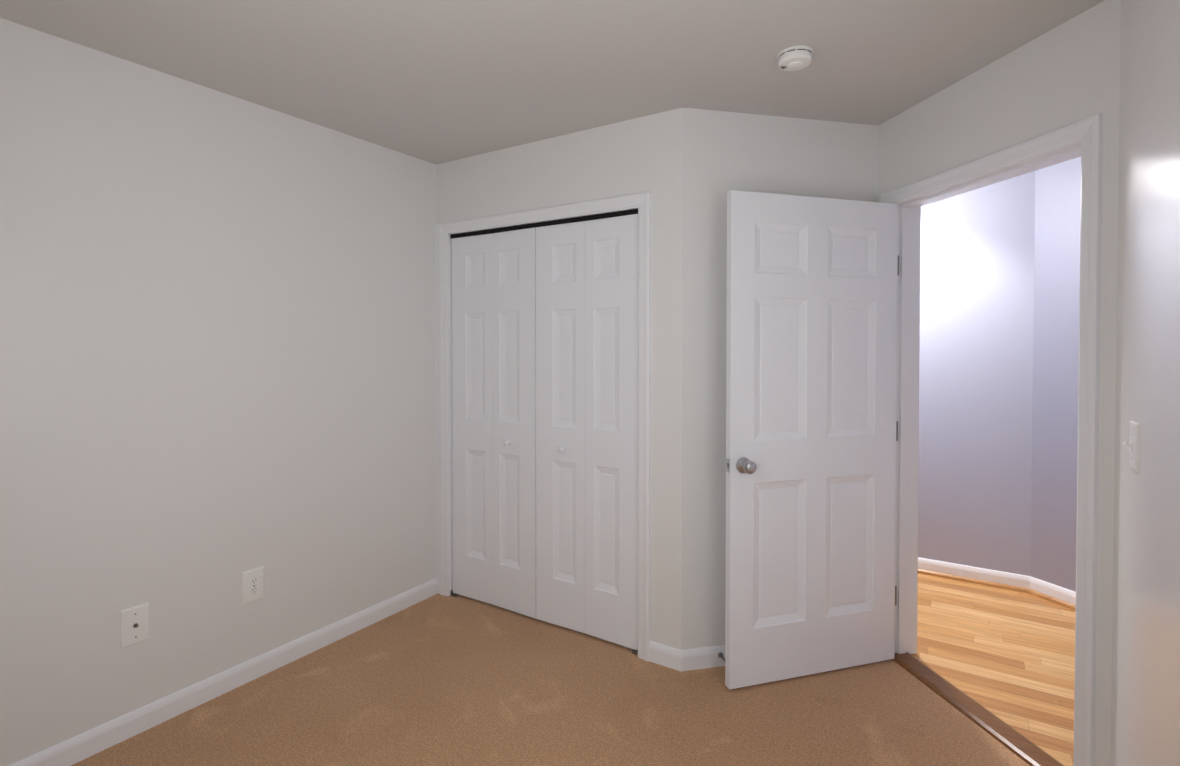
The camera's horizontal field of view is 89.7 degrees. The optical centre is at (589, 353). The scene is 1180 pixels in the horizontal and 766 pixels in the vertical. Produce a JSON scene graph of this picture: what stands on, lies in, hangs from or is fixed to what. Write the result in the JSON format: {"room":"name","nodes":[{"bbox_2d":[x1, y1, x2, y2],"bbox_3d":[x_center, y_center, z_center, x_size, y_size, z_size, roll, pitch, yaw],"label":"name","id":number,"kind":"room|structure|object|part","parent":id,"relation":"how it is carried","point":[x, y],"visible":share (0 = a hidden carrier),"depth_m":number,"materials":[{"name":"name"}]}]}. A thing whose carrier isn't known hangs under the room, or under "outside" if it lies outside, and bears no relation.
{"room":"empty bedroom","nodes":[
{"label":"empty bedroom","id":0,"kind":"room"},
{"bbox_2d":[0,18,435,765],"bbox_3d":[-1.733,0.168,2.155,0.125,2.440,3.250,1,1,33],"label":"wall","id":1,"kind":"structure","parent":0,"point":[216,344],"depth_m":2.30,"materials":[{"name":"white paint"}]},
{"bbox_2d":[120,602,149,648],"bbox_3d":[-1.653,0.991,2.160,0.017,0.136,0.088,1,1,33],"label":"outlet","id":2,"kind":"object","parent":1,"relation":"attached to","point":[134,625],"visible":1,"depth_m":2.16,"materials":[{"name":"white plastic"}]},
{"bbox_2d":[8,578,437,765],"bbox_3d":[-1.674,1.346,2.135,0.014,0.086,3.000,1,1,33],"label":"baseboard","id":3,"kind":"structure","parent":1,"relation":"attached to","point":[85,745],"depth_m":2.37,"materials":[{"name":"white wood"}]},
{"bbox_2d":[242,566,263,604],"bbox_3d":[-1.428,0.987,2.521,0.009,0.136,0.088,1,1,33],"label":"duplex electrical outlet","id":4,"kind":"object","parent":1,"relation":"attached to","point":[253,585],"visible":1,"depth_m":2.52,"materials":[{"name":"white plastic"}]},
{"bbox_2d":[71,594,1029,765],"bbox_3d":[-0.244,1.406,1.679,2.977,0.020,3.830,1,1,33],"label":"floor carpet","id":5,"kind":"object","parent":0,"point":[442,680],"visible":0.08,"depth_m":2.29,"materials":[{"name":"brown carpet"}]},
{"bbox_2d":[0,0,1103,163],"bbox_3d":[0.655,-1.097,1.855,4.800,0.100,5.700,1,1,33],"label":"ceiling","id":6,"kind":"structure","parent":0,"point":[437,81],"depth_m":2.08,"materials":[{"name":"grey paint"}]},
{"bbox_2d":[777,46,812,70],"bbox_3d":[0.720,-1.029,2.085,0.120,0.044,0.120,1,1,33],"label":"smoke detector","id":7,"kind":"object","parent":6,"relation":"attached to","point":[794,58],"visible":1,"depth_m":2.05,"materials":[{"name":"white plastic"}]},
{"bbox_2d":[436,107,682,649],"bbox_3d":[-0.203,0.155,3.031,1.508,2.440,0.125,1,1,33],"label":"wall","id":8,"kind":"structure","parent":0,"point":[636,155],"depth_m":2.65,"materials":[{"name":"white paint"}]},
{"bbox_2d":[435,191,650,660],"bbox_3d":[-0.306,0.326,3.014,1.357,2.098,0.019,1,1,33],"label":"trim","id":9,"kind":"structure","parent":8,"relation":"attached to","point":[642,201],"depth_m":2.80,"materials":[{"name":"white wood"}]},
{"bbox_2d":[450,209,637,238],"bbox_3d":[-0.269,-0.650,3.024,1.197,0.022,0.038,1,1,33],"label":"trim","id":10,"kind":"structure","parent":8,"relation":"attached to","point":[564,221],"depth_m":2.96,"materials":[{"name":"black metal"}]},
{"bbox_2d":[451,214,637,654],"bbox_3d":[-0.276,0.360,3.028,1.193,2.029,0.069,1,1,33],"label":"bifold closet door","id":11,"kind":"structure","parent":8,"relation":"in","point":[545,414],"depth_m":2.98,"materials":[{"name":"white wood"}]},
{"bbox_3d":[-0.285,0.470,3.016,0.386,0.033,0.036,1,1,33],"label":"knob","id":12,"kind":"part","parent":11,"relation":"part of","materials":[{"name":"white"}]},
{"bbox_2d":[649,641,724,671],"bbox_3d":[0.816,1.337,2.724,0.863,0.086,0.702,1,1,33],"label":"baseboard","id":13,"kind":"structure","parent":8,"relation":"attached to","point":[684,660],"depth_m":2.60,"materials":[{"name":"white wood"}]},
{"bbox_2d":[681,108,877,649],"bbox_3d":[0.857,0.159,2.740,0.969,2.440,0.125,0,1,-13],"label":"wall","id":14,"kind":"structure","parent":0,"point":[724,153],"depth_m":2.61,"materials":[{"name":"white paint"}]},
{"bbox_2d":[718,652,724,661],"bbox_3d":[0.590,1.330,2.544,0.022,0.021,0.148,0,1,-13],"label":"door stop","id":15,"kind":"object","parent":14,"relation":"attached to","point":[720,654],"visible":0.44,"depth_m":2.61,"materials":[{"name":"silver metal"}]},
{"bbox_2d":[918,171,1034,575],"bbox_3d":[1.795,0.141,3.944,1.895,2.440,0.125,1,1,33],"label":"wall","id":16,"kind":"structure","parent":0,"point":[976,369],"depth_m":3.52,"materials":[{"name":"grey paint"}]},
{"bbox_2d":[918,557,1075,609],"bbox_3d":[2.079,1.330,3.291,2.495,0.090,0.701,1,1,33],"label":"baseboard","id":17,"kind":"structure","parent":16,"relation":"attached to","point":[1046,588],"depth_m":3.48,"materials":[{"name":"white wood"}]},
{"bbox_2d":[911,573,1074,765],"bbox_3d":[1.945,1.398,2.613,3.200,0.026,2.900,1,1,33],"label":"floor","id":18,"kind":"structure","parent":0,"point":[1006,656],"depth_m":2.74,"materials":[{"name":"brown wood"}]},
{"bbox_2d":[878,0,1120,765],"bbox_3d":[1.500,0.166,2.270,0.125,2.440,1.071,0,1,-10],"label":"wall","id":19,"kind":"structure","parent":0,"point":[1064,74],"depth_m":1.88,"materials":[{"name":"white paint"}]},
{"bbox_2d":[725,190,898,689],"bbox_3d":[0.979,0.355,2.562,0.874,2.030,0.066,0,1,-17],"label":"door","id":20,"kind":"structure","parent":19,"relation":"in","point":[811,354],"depth_m":2.52,"materials":[{"name":"white wood"}]},
{"bbox_2d":[725,458,729,472],"bbox_3d":[0.562,0.457,2.423,0.021,0.056,0.020,1,1,33],"label":"door latch","id":21,"kind":"object","parent":20,"relation":"attached to","point":[727,464],"depth_m":2.42,"materials":[{"name":"grey metal"}]},
{"bbox_2d":[736,457,755,473],"bbox_3d":[0.622,0.457,2.441,0.066,0.066,0.163,0,1,-17],"label":"door knob","id":22,"kind":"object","parent":20,"relation":"attached to","point":[745,465],"depth_m":2.37,"materials":[{"name":"grey metal"}]},
{"bbox_3d":[1.365,0.353,2.679,0.040,1.590,0.054,1,1,33],"label":"door hinge","id":23,"kind":"part","parent":20,"relation":"part of","materials":[{"name":"silver metal"}]},
{"bbox_2d":[892,652,1063,765],"bbox_3d":[1.486,1.379,2.287,0.106,0.014,0.858,0,1,-10],"label":"sill","id":24,"kind":"structure","parent":19,"relation":"attached to","point":[1023,748],"depth_m":2.26,"materials":[{"name":"brown wood"}]},
{"bbox_2d":[881,113,1102,765],"bbox_3d":[1.505,0.333,2.275,0.175,2.107,0.982,0,1,-10],"label":"door frame","id":25,"kind":"structure","parent":19,"relation":"attached to","point":[1088,132],"depth_m":1.93,"materials":[{"name":"white wood"}]},
{"bbox_2d":[1031,156,1080,591],"bbox_3d":[2.803,0.157,2.885,0.125,2.440,1.150,0,1,-21],"label":"wall","id":26,"kind":"structure","parent":0,"point":[1055,364],"depth_m":3.28,"materials":[{"name":"grey"}]},
{"bbox_2d":[1110,0,1179,765],"bbox_3d":[0.815,0.194,0.492,0.125,2.440,2.942,1,1,33],"label":"wall","id":27,"kind":"structure","parent":0,"point":[1145,710],"depth_m":1.42,"materials":[{"name":"white paint"}]},
{"bbox_2d":[1123,420,1139,472],"bbox_3d":[1.386,0.238,1.524,0.024,0.124,0.084,1,1,33],"label":"light switch","id":28,"kind":"object","parent":27,"relation":"attached to","point":[1133,444],"visible":1,"depth_m":1.50,"materials":[{"name":"white plastic"}]}
]}

